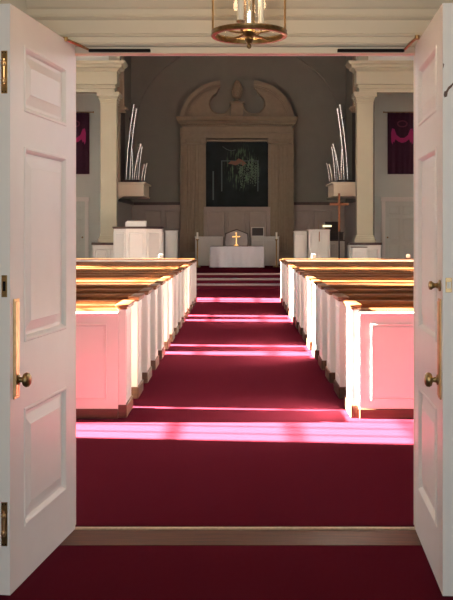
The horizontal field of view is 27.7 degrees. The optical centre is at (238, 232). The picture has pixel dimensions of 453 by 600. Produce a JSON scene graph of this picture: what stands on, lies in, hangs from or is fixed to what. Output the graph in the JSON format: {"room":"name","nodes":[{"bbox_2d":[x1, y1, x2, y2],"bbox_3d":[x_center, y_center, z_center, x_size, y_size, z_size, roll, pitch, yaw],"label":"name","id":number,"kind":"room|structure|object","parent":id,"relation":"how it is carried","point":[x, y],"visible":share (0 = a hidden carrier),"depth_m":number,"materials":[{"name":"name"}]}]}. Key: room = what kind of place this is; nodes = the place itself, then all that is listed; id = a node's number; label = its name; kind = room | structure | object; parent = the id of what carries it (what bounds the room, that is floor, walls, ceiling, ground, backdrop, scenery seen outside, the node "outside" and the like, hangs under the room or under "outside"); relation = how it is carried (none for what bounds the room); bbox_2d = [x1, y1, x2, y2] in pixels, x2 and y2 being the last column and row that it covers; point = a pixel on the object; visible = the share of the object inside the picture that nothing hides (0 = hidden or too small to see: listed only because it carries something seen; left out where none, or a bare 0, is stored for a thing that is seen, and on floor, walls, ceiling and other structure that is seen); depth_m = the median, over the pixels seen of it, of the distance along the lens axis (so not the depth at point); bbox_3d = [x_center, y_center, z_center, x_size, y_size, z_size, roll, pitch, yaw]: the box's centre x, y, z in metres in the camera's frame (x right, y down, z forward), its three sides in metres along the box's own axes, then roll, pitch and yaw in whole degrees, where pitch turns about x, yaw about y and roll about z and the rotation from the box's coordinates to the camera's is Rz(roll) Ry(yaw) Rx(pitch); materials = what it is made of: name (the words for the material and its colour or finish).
{"room":"house of worship","nodes":[
{"label":"house of worship","id":0,"kind":"room"},
{"bbox_2d":[76,93,100,258],"bbox_3d":[-5.170,-3.057,29.075,2.860,8.310,0.150,0,0,0],"label":"wall","id":1,"kind":"structure","parent":0,"point":[87,185],"depth_m":29.00,"materials":[{"name":"paint"}]},
{"bbox_2d":[76,197,88,258],"bbox_3d":[-5.345,-0.017,28.955,1.290,2.230,0.090,0,0,0],"label":"door","id":2,"kind":"structure","parent":1,"relation":"in","point":[82,203],"depth_m":28.97,"materials":[{"name":"white paint"}]},
{"bbox_2d":[76,111,93,173],"bbox_3d":[-5.147,-2.841,28.945,1.205,1.978,0.069,0,0,0],"label":"banner","id":3,"kind":"object","parent":1,"relation":"attached to","point":[82,118],"visible":0.46,"depth_m":28.94,"materials":[{"name":"fabric"}]},
{"bbox_2d":[76,56,108,59],"bbox_3d":[-5.100,-6.002,26.175,3.000,2.420,0.150,0,0,0],"label":"wall","id":4,"kind":"structure","parent":0,"point":[77,57],"depth_m":26.10,"materials":[{"name":"paint"}]},
{"bbox_2d":[76,60,127,92],"bbox_3d":[-4.875,-4.377,25.920,3.450,0.830,0.760,0,0,0],"label":"trim","id":5,"kind":"structure","parent":4,"relation":"attached to","point":[92,76],"depth_m":25.80,"materials":[{"name":"paint"}]},
{"bbox_2d":[125,56,130,200],"bbox_3d":[-3.815,-3.057,29.150,0.150,8.310,5.700,0,0,0],"label":"wall","id":6,"kind":"structure","parent":0,"point":[127,58],"depth_m":31.00,"materials":[{"name":"paint"}]},
{"bbox_2d":[109,56,120,59],"bbox_3d":[-3.505,-6.002,26.125,0.310,2.420,0.350,0,0,0],"label":"trim","id":7,"kind":"structure","parent":6,"relation":"attached to","point":[110,57],"depth_m":25.95,"materials":[{"name":"paint"}]},
{"bbox_2d":[116,56,128,181],"bbox_3d":[-3.479,-3.502,26.850,0.501,4.000,0.380,0,0,0],"label":"pilaster","id":8,"kind":"object","parent":6,"relation":"attached to","point":[121,108],"visible":0.37,"depth_m":26.73,"materials":[{"name":"paint"}]},
{"bbox_2d":[118,180,150,199],"bbox_3d":[-3.256,-1.182,28.350,0.958,0.840,1.800,0,0,0],"label":"shelf","id":9,"kind":"object","parent":6,"relation":"attached to","point":[127,189],"visible":0.76,"depth_m":27.50,"materials":[{"name":"paint"}]},
{"bbox_2d":[126,104,134,179],"bbox_3d":[-3.293,-2.757,28.000,0.289,2.311,0.092,0,0,0],"label":"pipe","id":10,"kind":"object","parent":9,"relation":"on","point":[133,105],"visible":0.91,"depth_m":27.97,"materials":[{"name":"silver metal"}]},
{"bbox_2d":[129,118,132,179],"bbox_3d":[-3.287,-2.568,28.180,0.123,1.932,0.081,0,0,0],"label":"pipe","id":11,"kind":"object","parent":9,"relation":"on","point":[129,118],"visible":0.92,"depth_m":28.16,"materials":[{"name":"silver metal"}]},
{"bbox_2d":[129,108,136,179],"bbox_3d":[-3.212,-2.702,28.090,0.259,2.201,0.092,0,0,0],"label":"pipe","id":12,"kind":"object","parent":9,"relation":"on","point":[135,109],"visible":0.91,"depth_m":28.07,"materials":[{"name":"silver metal"}]},
{"bbox_2d":[134,143,141,179],"bbox_3d":[-3.093,-2.176,28.270,0.265,1.150,0.103,0,0,0],"label":"pipe","id":13,"kind":"object","parent":9,"relation":"on","point":[140,145],"visible":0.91,"depth_m":28.24,"materials":[{"name":"silver metal"}]},
{"bbox_2d":[138,147,142,179],"bbox_3d":[-3.022,-2.131,28.360,0.159,1.059,0.076,0,0,0],"label":"pipe","id":14,"kind":"object","parent":9,"relation":"on","point":[141,147],"visible":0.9,"depth_m":28.34,"materials":[{"name":"silver metal"}]},
{"bbox_2d":[141,164,145,180],"bbox_3d":[-2.942,-1.873,28.450,0.155,0.544,0.086,0,0,0],"label":"pipe","id":15,"kind":"object","parent":9,"relation":"on","point":[143,164],"visible":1,"depth_m":28.43,"materials":[{"name":"silver metal"}]},
{"bbox_2d":[0,0,414,526],"bbox_3d":[0.000,-2.812,4.640,13.200,8.800,0.080,0,0,0],"label":"wall","id":16,"kind":"structure","parent":0,"point":[21,5],"depth_m":4.63,"materials":[{"name":"paint"}]},
{"bbox_2d":[0,3,74,594],"bbox_3d":[-0.902,0.272,4.191,0.180,2.424,0.887,0,0,8],"label":"door","id":17,"kind":"structure","parent":16,"relation":"in","point":[37,66],"depth_m":4.06,"materials":[{"name":"paint"}]},
{"bbox_2d":[63,36,150,51],"bbox_3d":[-0.666,-0.930,4.591,0.442,0.043,0.136,0,0,-22],"label":"door closer","id":18,"kind":"object","parent":17,"relation":"attached to","point":[66,39],"depth_m":4.61,"materials":[{"name":"black metal"}]},
{"bbox_2d":[26,0,452,44],"bbox_3d":[0.015,-1.057,4.570,2.130,0.230,0.060,0,0,0],"label":"ceiling","id":19,"kind":"structure","parent":16,"relation":"attached to","point":[84,22],"depth_m":4.58,"materials":[{"name":"paint"}]},
{"bbox_2d":[59,530,421,545],"bbox_3d":[0.000,1.587,4.492,3.800,0.202,0.225,0,0,0],"label":"sill","id":20,"kind":"structure","parent":16,"relation":"attached to","point":[76,537],"depth_m":4.47,"materials":[{"name":"brown wood"}]},
{"bbox_2d":[74,527,414,529],"bbox_3d":[0.033,1.494,4.628,1.715,0.028,0.033,0,0,0],"label":"threshold strip","id":21,"kind":"object","parent":20,"relation":"on","point":[76,528],"visible":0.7,"depth_m":4.62,"materials":[{"name":"brown wood"}]},
{"bbox_2d":[415,3,452,595],"bbox_3d":[0.884,0.272,4.187,0.180,2.424,0.879,0,0,3],"label":"door","id":22,"kind":"structure","parent":16,"relation":"in","point":[434,48],"depth_m":3.98,"materials":[{"name":"paint"}]},
{"bbox_2d":[337,35,419,51],"bbox_3d":[0.683,-0.930,4.519,0.373,0.043,0.222,0,0,0],"label":"door closer","id":23,"kind":"object","parent":22,"relation":"attached to","point":[417,37],"depth_m":4.61,"materials":[{"name":"black metal"}]},
{"bbox_2d":[444,83,452,96],"bbox_3d":[0.860,-0.586,3.760,0.043,0.064,0.001,0,0,3],"label":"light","id":24,"kind":"object","parent":22,"relation":"attached to","point":[445,92],"depth_m":3.76,"materials":[{"name":"white"}]},
{"bbox_2d":[0,546,452,599],"bbox_3d":[0.000,1.588,1.440,3.800,0.200,5.880,0,0,0],"label":"floor","id":25,"kind":"structure","parent":0,"point":[69,572],"depth_m":4.02,"materials":[{"name":"carpet"}]},
{"bbox_2d":[131,56,345,201],"bbox_3d":[0.000,-3.057,32.075,7.800,8.310,0.150,0,0,0],"label":"wall","id":26,"kind":"structure","parent":0,"point":[316,128],"depth_m":32.00,"materials":[{"name":"paint"}]},
{"bbox_2d":[118,201,354,258],"bbox_3d":[0.000,0.063,29.300,7.480,2.070,5.400,0,0,0],"label":"wainscoting","id":27,"kind":"structure","parent":26,"relation":"attached to","point":[306,217],"depth_m":31.93,"materials":[{"name":"paint"}]},
{"bbox_2d":[118,198,354,204],"bbox_3d":[0.000,-1.022,29.275,7.480,0.100,5.350,0,0,0],"label":"trim","id":28,"kind":"structure","parent":26,"relation":"attached to","point":[120,199],"depth_m":31.90,"materials":[{"name":"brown wood"}]},
{"bbox_2d":[131,56,345,200],"bbox_3d":[0.000,-3.962,31.955,7.440,5.700,0.110,0,0,0],"label":"trim","id":29,"kind":"structure","parent":26,"relation":"attached to","point":[168,61],"depth_m":31.90,"materials":[{"name":"paint"}]},
{"bbox_2d":[196,265,280,288],"bbox_3d":[0.000,1.393,28.100,13.200,0.590,8.000,0,0,0],"label":"steps","id":30,"kind":"structure","parent":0,"point":[203,269],"depth_m":25.00,"materials":[{"name":"carpet"}]},
{"bbox_2d":[91,92,121,258],"bbox_3d":[-3.660,-1.433,26.080,0.920,5.062,0.640,0,0,0],"label":"column","id":31,"kind":"structure","parent":30,"relation":"on","point":[102,249],"depth_m":25.90,"materials":[{"name":"paint"}]},
{"bbox_2d":[113,226,163,258],"bbox_3d":[-2.700,0.463,24.900,1.344,1.270,1.344,0,0,0],"label":"pulpit","id":32,"kind":"object","parent":30,"relation":"on","point":[129,242],"visible":0.62,"depth_m":24.32,"materials":[{"name":"white wood"}]},
{"bbox_2d":[125,221,146,225],"bbox_3d":[-2.750,-0.252,24.735,0.540,0.160,0.350,0,0,0],"label":"book stand","id":33,"kind":"object","parent":32,"relation":"on","point":[128,223],"visible":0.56,"depth_m":24.56,"materials":[{"name":"white wood"}]},
{"bbox_2d":[165,231,177,258],"bbox_3d":[-2.000,0.513,27.523,0.370,1.170,0.475,0,0,0],"label":"screen","id":34,"kind":"object","parent":30,"relation":"on","point":[171,237],"visible":0.7,"depth_m":27.30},
{"bbox_2d":[196,232,200,266],"bbox_3d":[-1.320,0.538,29.600,0.220,1.120,0.214,0,0,0],"label":"post","id":35,"kind":"object","parent":30,"relation":"on","point":[197,239],"visible":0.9,"depth_m":29.58,"materials":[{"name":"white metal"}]},
{"bbox_2d":[195,236,222,265],"bbox_3d":[-1.000,0.608,31.247,0.950,0.980,0.525,0,0,0],"label":"base cabinet","id":36,"kind":"object","parent":30,"relation":"on","point":[204,242],"visible":0.7,"depth_m":30.99,"materials":[{"name":"white wood"}]},
{"bbox_2d":[176,80,297,264],"bbox_3d":[-0.050,-2.087,31.660,4.176,6.370,0.680,0,0,0],"label":"surround","id":37,"kind":"object","parent":30,"relation":"on","point":[200,124],"visible":0.93,"depth_m":31.64,"materials":[{"name":"paint"}]},
{"bbox_2d":[206,142,267,206],"bbox_3d":[-0.050,-2.042,31.859,2.167,2.266,0.042,0,0,0],"label":"painting","id":38,"kind":"object","parent":37,"relation":"attached to","point":[236,172],"visible":1,"depth_m":31.85,"materials":[{"name":"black paint"}]},
{"bbox_2d":[196,284,280,285],"bbox_3d":[0.000,1.375,24.401,4.000,0.046,0.058,0,0,0],"label":"step nosing","id":39,"kind":"structure","parent":30,"relation":"attached to","point":[196,284],"depth_m":24.37,"materials":[{"name":"grey"}]},
{"bbox_2d":[196,278,280,279],"bbox_3d":[0.000,1.245,24.701,4.000,0.046,0.058,0,0,0],"label":"step nosing","id":40,"kind":"structure","parent":30,"relation":"attached to","point":[196,278],"depth_m":24.69,"materials":[{"name":"grey"}]},
{"bbox_2d":[196,273,280,274],"bbox_3d":[0.000,1.115,25.001,4.000,0.046,0.058,0,0,0],"label":"step nosing","id":41,"kind":"structure","parent":30,"relation":"attached to","point":[196,273],"depth_m":24.97,"materials":[{"name":"grey"}]},
{"bbox_2d":[251,236,278,265],"bbox_3d":[0.900,0.608,31.247,0.950,0.980,0.525,0,0,0],"label":"base cabinet","id":42,"kind":"object","parent":30,"relation":"on","point":[269,242],"visible":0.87,"depth_m":30.99,"materials":[{"name":"white wood"}]},
{"bbox_2d":[251,227,263,235],"bbox_3d":[0.650,-0.042,31.200,0.440,0.320,0.030,0,0,0],"label":"picture frame","id":43,"kind":"object","parent":42,"relation":"on","point":[255,231],"visible":1,"depth_m":31.19,"materials":[{"name":"grey"}]},
{"bbox_2d":[273,232,279,266],"bbox_3d":[1.220,0.538,29.600,0.220,1.120,0.214,0,0,0],"label":"post","id":44,"kind":"object","parent":30,"relation":"on","point":[276,239],"visible":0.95,"depth_m":29.58,"materials":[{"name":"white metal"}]},
{"bbox_2d":[293,231,306,258],"bbox_3d":[1.845,0.523,27.523,0.400,1.150,0.475,0,0,0],"label":"screen","id":45,"kind":"object","parent":30,"relation":"on","point":[300,237],"visible":0.73,"depth_m":27.29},
{"bbox_2d":[307,230,329,258],"bbox_3d":[2.370,0.498,27.290,0.650,1.200,0.640,0,0,0],"label":"lectern","id":46,"kind":"object","parent":30,"relation":"on","point":[318,241],"visible":0.68,"depth_m":26.99,"materials":[{"name":"white wood"}]},
{"bbox_2d":[325,222,343,239],"bbox_3d":[3.010,0.368,29.547,0.650,1.460,0.725,0,0,0],"label":"organ console","id":47,"kind":"object","parent":30,"relation":"on","point":[334,229],"visible":0.34,"depth_m":29.31,"materials":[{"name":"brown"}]},
{"bbox_2d":[330,240,344,258],"bbox_3d":[3.020,0.658,28.547,0.510,0.880,0.525,0,0,0],"label":"base cabinet","id":48,"kind":"object","parent":30,"relation":"on","point":[333,243],"visible":0.45,"depth_m":28.29,"materials":[{"name":"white wood"}]},
{"bbox_2d":[330,193,348,258],"bbox_3d":[2.970,-0.037,27.150,0.560,2.270,0.280,0,0,0],"label":"processional cross","id":49,"kind":"object","parent":30,"relation":"on","point":[338,204],"visible":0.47,"depth_m":27.13,"materials":[{"name":"brown wood"}]},
{"bbox_2d":[351,247,367,258],"bbox_3d":[3.355,0.738,25.622,0.440,0.720,0.275,0,0,0],"label":"base cabinet","id":50,"kind":"object","parent":30,"relation":"on","point":[356,252],"visible":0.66,"depth_m":25.49,"materials":[{"name":"white wood"}]},
{"bbox_2d":[347,92,381,258],"bbox_3d":[3.560,-1.433,26.080,0.920,5.062,0.640,0,0,0],"label":"column","id":51,"kind":"structure","parent":30,"relation":"on","point":[363,101],"depth_m":25.90,"materials":[{"name":"paint"}]},
{"bbox_3d":[-0.050,0.768,29.250,1.600,0.660,0.620,0,0,0],"label":"table","id":52,"kind":"object","parent":30,"relation":"on","visible":0},
{"bbox_2d":[209,246,263,266],"bbox_3d":[-0.050,0.746,29.250,1.740,0.664,0.760,0,0,0],"label":"altar cloth","id":53,"kind":"object","parent":52,"relation":"on","point":[220,256],"visible":1,"depth_m":28.90,"materials":[{"name":"grey fabric"}]},
{"bbox_2d":[225,229,247,245],"bbox_3d":[-0.060,0.148,29.182,0.723,0.556,0.096,0,0,0],"label":"board","id":54,"kind":"object","parent":53,"relation":"on","point":[229,240],"visible":0.98,"depth_m":29.15,"materials":[{"name":"grey"}]},
{"bbox_2d":[75,289,413,526],"bbox_3d":[0.000,1.588,14.540,13.600,0.200,19.720,0,0,0],"label":"floor","id":55,"kind":"structure","parent":0,"point":[238,423],"depth_m":6.44,"materials":[{"name":"carpet"}]},
{"bbox_2d":[76,312,117,418],"bbox_3d":[-3.162,1.062,7.388,4.390,0.852,0.055,0,0,0],"label":"end panel","id":56,"kind":"object","parent":55,"relation":"on","point":[96,332],"visible":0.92,"depth_m":7.37,"materials":[{"name":"paint"}]},
{"bbox_2d":[76,300,134,417],"bbox_3d":[-3.162,1.030,7.620,4.556,0.917,0.480,0,0,0],"label":"pew","id":57,"kind":"object","parent":55,"relation":"on","point":[125,399],"visible":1,"depth_m":7.41,"materials":[{"name":"paint"}]},
{"bbox_2d":[359,312,413,418],"bbox_3d":[3.165,1.062,7.388,4.390,0.852,0.055,0,0,0],"label":"end panel","id":58,"kind":"object","parent":55,"relation":"on","point":[386,339],"visible":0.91,"depth_m":7.37,"materials":[{"name":"paint"}]},
{"bbox_2d":[75,55,413,524],"bbox_3d":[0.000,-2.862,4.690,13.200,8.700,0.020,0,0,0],"label":"door frame","id":59,"kind":"structure","parent":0,"point":[75,55],"depth_m":4.68,"materials":[{"name":"paint"}]},
{"bbox_2d":[346,56,374,236],"bbox_3d":[3.815,-3.057,29.150,0.150,8.310,5.700,0,0,0],"label":"wall","id":60,"kind":"structure","parent":0,"point":[348,73],"depth_m":30.72,"materials":[{"name":"paint"}]},
{"bbox_2d":[326,180,354,198],"bbox_3d":[3.256,-1.182,28.350,0.958,0.840,1.800,0,0,0],"label":"shelf","id":61,"kind":"object","parent":60,"relation":"attached to","point":[346,188],"visible":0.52,"depth_m":27.50,"materials":[{"name":"paint"}]},
{"bbox_2d":[328,164,332,180],"bbox_3d":[2.841,-1.873,28.450,0.155,0.544,0.086,0,0,0],"label":"pipe","id":62,"kind":"object","parent":61,"relation":"on","point":[329,165],"visible":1,"depth_m":28.43,"materials":[{"name":"silver metal"}]},
{"bbox_2d":[331,147,335,180],"bbox_3d":[2.922,-2.131,28.360,0.159,1.059,0.076,0,0,0],"label":"pipe","id":63,"kind":"object","parent":61,"relation":"on","point":[331,147],"visible":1,"depth_m":28.34,"materials":[{"name":"silver metal"}]},
{"bbox_2d":[332,143,339,179],"bbox_3d":[2.993,-2.176,28.270,0.265,1.150,0.103,0,0,0],"label":"pipe","id":64,"kind":"object","parent":61,"relation":"on","point":[333,145],"visible":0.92,"depth_m":28.24,"materials":[{"name":"silver metal"}]},
{"bbox_2d":[334,153,337,179],"bbox_3d":[3.032,-2.065,28.630,0.125,0.926,0.054,0,0,0],"label":"pipe","id":65,"kind":"object","parent":61,"relation":"on","point":[334,153],"visible":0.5,"depth_m":28.62,"materials":[{"name":"silver metal"}]},
{"bbox_2d":[336,108,344,179],"bbox_3d":[3.112,-2.702,28.090,0.259,2.201,0.092,0,0,0],"label":"pipe","id":66,"kind":"object","parent":61,"relation":"on","point":[337,109],"visible":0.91,"depth_m":28.07,"materials":[{"name":"silver metal"}]},
{"bbox_2d":[341,118,344,179],"bbox_3d":[3.187,-2.568,28.180,0.123,1.932,0.081,0,0,0],"label":"pipe","id":67,"kind":"object","parent":61,"relation":"on","point":[343,118],"visible":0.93,"depth_m":28.16,"materials":[{"name":"silver metal"}]},
{"bbox_2d":[339,104,347,179],"bbox_3d":[3.193,-2.757,28.000,0.289,2.311,0.092,0,0,0],"label":"pipe","id":68,"kind":"object","parent":61,"relation":"on","point":[340,105],"visible":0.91,"depth_m":27.97,"materials":[{"name":"silver metal"}]},
{"bbox_2d":[348,56,356,112],"bbox_3d":[3.479,-3.502,26.850,0.501,4.000,0.380,0,0,0],"label":"pilaster","id":69,"kind":"object","parent":60,"relation":"attached to","point":[352,108],"visible":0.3,"depth_m":26.73,"materials":[{"name":"paint"}]},
{"bbox_2d":[356,56,367,59],"bbox_3d":[3.505,-6.002,26.125,0.310,2.420,0.350,0,0,0],"label":"trim","id":70,"kind":"structure","parent":60,"relation":"attached to","point":[357,57],"depth_m":25.95,"materials":[{"name":"paint"}]},
{"bbox_2d":[368,56,413,59],"bbox_3d":[5.100,-6.002,26.175,3.000,2.420,0.150,0,0,0],"label":"wall","id":71,"kind":"structure","parent":0,"point":[369,57],"depth_m":26.10,"materials":[{"name":"paint"}]},
{"bbox_2d":[345,60,413,92],"bbox_3d":[4.825,-4.377,25.920,3.550,0.830,0.760,0,0,0],"label":"trim","id":72,"kind":"structure","parent":71,"relation":"attached to","point":[379,76],"depth_m":25.80,"materials":[{"name":"paint"}]},
{"bbox_2d":[375,93,413,241],"bbox_3d":[5.170,-3.057,29.075,2.860,8.310,0.150,0,0,0],"label":"wall","id":73,"kind":"structure","parent":0,"point":[386,185],"depth_m":29.00,"materials":[{"name":"paint"}]},
{"bbox_2d":[381,197,413,258],"bbox_3d":[5.125,-0.017,28.955,1.290,2.230,0.090,0,0,0],"label":"door","id":74,"kind":"structure","parent":73,"relation":"in","point":[397,213],"depth_m":28.97,"materials":[{"name":"white paint"}]},
{"bbox_2d":[383,111,413,173],"bbox_3d":[5.152,-2.841,28.945,1.205,1.978,0.069,0,0,0],"label":"banner","id":75,"kind":"object","parent":73,"relation":"attached to","point":[400,124],"visible":0.88,"depth_m":28.95,"materials":[{"name":"fabric"}]},
{"bbox_3d":[0.000,-1.662,1.650,4.000,0.100,6.300,0,0,0],"label":"ceiling","id":76,"kind":"structure","parent":0,"visible":0},
{"bbox_2d":[211,0,287,48],"bbox_3d":[0.042,-1.166,3.600,0.302,0.892,0.302,0,0,0],"label":"hanging lantern","id":77,"kind":"object","parent":76,"relation":"hanging from","point":[247,30],"visible":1,"depth_m":3.58,"materials":[{"name":"gold metal"}]},
{"bbox_3d":[-3.790,1.486,14.020,5.620,0.004,13.000,0,0,0],"label":"floor","id":78,"kind":"structure","parent":0,"visible":0},
{"bbox_2d":[76,293,144,398],"bbox_3d":[-3.162,1.030,8.480,4.556,0.917,0.480,0,0,0],"label":"pew","id":79,"kind":"object","parent":78,"relation":"on","point":[136,309],"visible":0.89,"depth_m":8.27,"materials":[{"name":"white wood"}]},
{"bbox_2d":[76,288,152,382],"bbox_3d":[-3.162,1.030,9.340,4.556,0.917,0.480,0,0,0],"label":"pew","id":80,"kind":"object","parent":78,"relation":"on","point":[146,301],"visible":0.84,"depth_m":9.13,"materials":[{"name":"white wood"}]},
{"bbox_2d":[76,283,159,369],"bbox_3d":[-3.162,1.030,10.200,4.556,0.917,0.480,0,0,0],"label":"pew","id":81,"kind":"object","parent":78,"relation":"on","point":[154,295],"visible":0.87,"depth_m":9.99,"materials":[{"name":"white wood"}]},
{"bbox_2d":[76,280,165,358],"bbox_3d":[-3.162,1.030,11.060,4.556,0.917,0.480,0,0,0],"label":"pew","id":82,"kind":"object","parent":78,"relation":"on","point":[161,348],"visible":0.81,"depth_m":10.85,"materials":[{"name":"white wood"}]},
{"bbox_2d":[76,276,170,349],"bbox_3d":[-3.162,1.030,11.920,4.556,0.917,0.480,0,0,0],"label":"pew","id":83,"kind":"object","parent":78,"relation":"on","point":[167,278],"visible":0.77,"depth_m":11.71,"materials":[{"name":"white wood"}]},
{"bbox_2d":[76,273,175,341],"bbox_3d":[-3.162,1.030,12.780,4.556,0.917,0.480,0,0,0],"label":"pew","id":84,"kind":"object","parent":78,"relation":"on","point":[171,282],"visible":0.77,"depth_m":12.57,"materials":[{"name":"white wood"}]},
{"bbox_2d":[76,271,179,334],"bbox_3d":[-3.162,1.030,13.640,4.556,0.917,0.480,0,0,0],"label":"pew","id":85,"kind":"object","parent":78,"relation":"on","point":[176,326],"visible":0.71,"depth_m":13.44,"materials":[{"name":"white wood"}]},
{"bbox_2d":[76,269,182,328],"bbox_3d":[-3.162,1.030,14.500,4.556,0.917,0.480,0,0,0],"label":"pew","id":86,"kind":"object","parent":78,"relation":"on","point":[180,270],"visible":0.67,"depth_m":14.29,"materials":[{"name":"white wood"}]},
{"bbox_2d":[76,267,185,322],"bbox_3d":[-3.162,1.030,15.360,4.556,0.917,0.480,0,0,0],"label":"pew","id":87,"kind":"object","parent":78,"relation":"on","point":[183,268],"visible":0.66,"depth_m":15.16,"materials":[{"name":"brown wood"}]},
{"bbox_2d":[76,265,188,318],"bbox_3d":[-3.162,1.030,16.220,4.556,0.917,0.480,0,0,0],"label":"pew","id":88,"kind":"object","parent":78,"relation":"on","point":[186,266],"visible":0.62,"depth_m":16.02,"materials":[{"name":"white wood"}]},
{"bbox_2d":[76,263,190,313],"bbox_3d":[-3.162,1.030,17.080,4.556,0.917,0.480,0,0,0],"label":"pew","id":89,"kind":"object","parent":78,"relation":"on","point":[189,264],"visible":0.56,"depth_m":16.88,"materials":[{"name":"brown wood"}]},
{"bbox_2d":[76,259,192,261],"bbox_3d":[-3.162,1.027,20.339,4.390,0.922,0.082,0,0,0],"label":"pew","id":90,"kind":"object","parent":78,"relation":"on","point":[77,260],"visible":0.13,"depth_m":20.31,"materials":[{"name":"paint"}]},
{"bbox_2d":[76,262,193,309],"bbox_3d":[-3.162,1.030,17.940,4.556,0.917,0.480,0,0,0],"label":"pew","id":91,"kind":"object","parent":78,"relation":"on","point":[191,303],"visible":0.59,"depth_m":17.76,"materials":[{"name":"brown wood"}]},
{"bbox_2d":[76,261,195,306],"bbox_3d":[-3.162,1.030,18.800,4.556,0.917,0.480,0,0,0],"label":"pew","id":92,"kind":"object","parent":78,"relation":"on","point":[193,300],"visible":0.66,"depth_m":18.60,"materials":[{"name":"brown wood"}]},
{"bbox_2d":[76,259,196,302],"bbox_3d":[-3.162,1.030,19.660,4.556,0.917,0.480,0,0,0],"label":"pew","id":93,"kind":"object","parent":78,"relation":"on","point":[195,297],"visible":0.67,"depth_m":19.45,"materials":[{"name":"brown wood"}]},
{"bbox_3d":[3.790,1.486,14.020,5.620,0.004,13.000,0,0,0],"label":"floor","id":94,"kind":"structure","parent":0,"visible":0},
{"bbox_2d":[280,259,413,302],"bbox_3d":[3.165,1.030,19.660,4.556,0.917,0.480,0,0,0],"label":"pew","id":95,"kind":"object","parent":94,"relation":"on","point":[281,260],"visible":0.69,"depth_m":19.45,"materials":[{"name":"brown wood"}]},
{"bbox_2d":[282,261,413,306],"bbox_3d":[3.165,1.030,18.800,4.556,0.917,0.480,0,0,0],"label":"pew","id":96,"kind":"object","parent":94,"relation":"on","point":[283,300],"visible":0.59,"depth_m":18.60,"materials":[{"name":"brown wood"}]},
{"bbox_2d":[283,262,413,309],"bbox_3d":[3.165,1.030,17.940,4.556,0.917,0.480,0,0,0],"label":"pew","id":97,"kind":"object","parent":94,"relation":"on","point":[285,303],"visible":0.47,"depth_m":17.76,"materials":[{"name":"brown wood"}]},
{"bbox_2d":[284,259,413,261],"bbox_3d":[3.165,1.027,20.339,4.390,0.922,0.082,0,0,0],"label":"screen","id":98,"kind":"object","parent":94,"relation":"on","point":[288,260],"visible":0.13,"depth_m":20.31,"materials":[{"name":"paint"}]},
{"bbox_2d":[286,263,413,313],"bbox_3d":[3.165,1.030,17.080,4.556,0.917,0.480,0,0,0],"label":"pew","id":99,"kind":"object","parent":94,"relation":"on","point":[287,264],"visible":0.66,"depth_m":16.88,"materials":[{"name":"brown wood"}]},
{"bbox_2d":[288,265,413,318],"bbox_3d":[3.165,1.030,16.220,4.556,0.917,0.480,0,0,0],"label":"pew","id":100,"kind":"object","parent":94,"relation":"on","point":[290,266],"visible":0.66,"depth_m":16.01,"materials":[{"name":"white wood"}]},
{"bbox_2d":[291,267,413,322],"bbox_3d":[3.165,1.030,15.360,4.556,0.917,0.480,0,0,0],"label":"pew","id":101,"kind":"object","parent":94,"relation":"on","point":[292,268],"visible":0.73,"depth_m":15.15,"materials":[{"name":"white wood"}]},
{"bbox_2d":[294,269,413,328],"bbox_3d":[3.165,1.030,14.500,4.556,0.917,0.480,0,0,0],"label":"pew","id":102,"kind":"object","parent":94,"relation":"on","point":[296,270],"visible":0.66,"depth_m":14.29,"materials":[{"name":"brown wood"}]},
{"bbox_2d":[297,271,413,334],"bbox_3d":[3.165,1.030,13.640,4.556,0.917,0.480,0,0,0],"label":"pew","id":103,"kind":"object","parent":94,"relation":"on","point":[300,326],"visible":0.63,"depth_m":13.44,"materials":[{"name":"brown wood"}]},
{"bbox_2d":[301,273,413,341],"bbox_3d":[3.165,1.030,12.780,4.556,0.917,0.480,0,0,0],"label":"pew","id":104,"kind":"object","parent":94,"relation":"on","point":[305,281],"visible":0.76,"depth_m":12.57,"materials":[{"name":"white wood"}]},
{"bbox_2d":[306,276,413,349],"bbox_3d":[3.165,1.030,11.920,4.556,0.917,0.480,0,0,0],"label":"pew","id":105,"kind":"object","parent":94,"relation":"on","point":[309,278],"visible":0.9,"depth_m":11.71,"materials":[{"name":"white wood"}]},
{"bbox_2d":[311,280,413,358],"bbox_3d":[3.165,1.030,11.060,4.556,0.917,0.480,0,0,0],"label":"pew","id":106,"kind":"object","parent":94,"relation":"on","point":[315,348],"visible":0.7,"depth_m":10.86,"materials":[{"name":"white wood"}]},
{"bbox_2d":[317,283,413,369],"bbox_3d":[3.165,1.030,10.200,4.556,0.917,0.480,0,0,0],"label":"pew","id":107,"kind":"object","parent":94,"relation":"on","point":[322,357],"visible":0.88,"depth_m":9.99,"materials":[{"name":"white wood"}]},
{"bbox_2d":[324,288,413,382],"bbox_3d":[3.165,1.030,9.340,4.556,0.917,0.480,0,0,0],"label":"pew","id":108,"kind":"object","parent":94,"relation":"on","point":[330,368],"visible":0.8,"depth_m":9.13,"materials":[{"name":"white wood"}]},
{"bbox_2d":[332,293,413,398],"bbox_3d":[3.165,1.030,8.480,4.556,0.917,0.480,0,0,0],"label":"pew","id":109,"kind":"object","parent":94,"relation":"on","point":[340,308],"visible":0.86,"depth_m":8.28,"materials":[{"name":"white wood"}]},
{"bbox_2d":[343,300,413,417],"bbox_3d":[3.165,1.030,7.620,4.556,0.917,0.480,0,0,0],"label":"pew","id":110,"kind":"object","parent":94,"relation":"on","point":[351,399],"visible":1,"depth_m":7.41,"materials":[{"name":"paint"}]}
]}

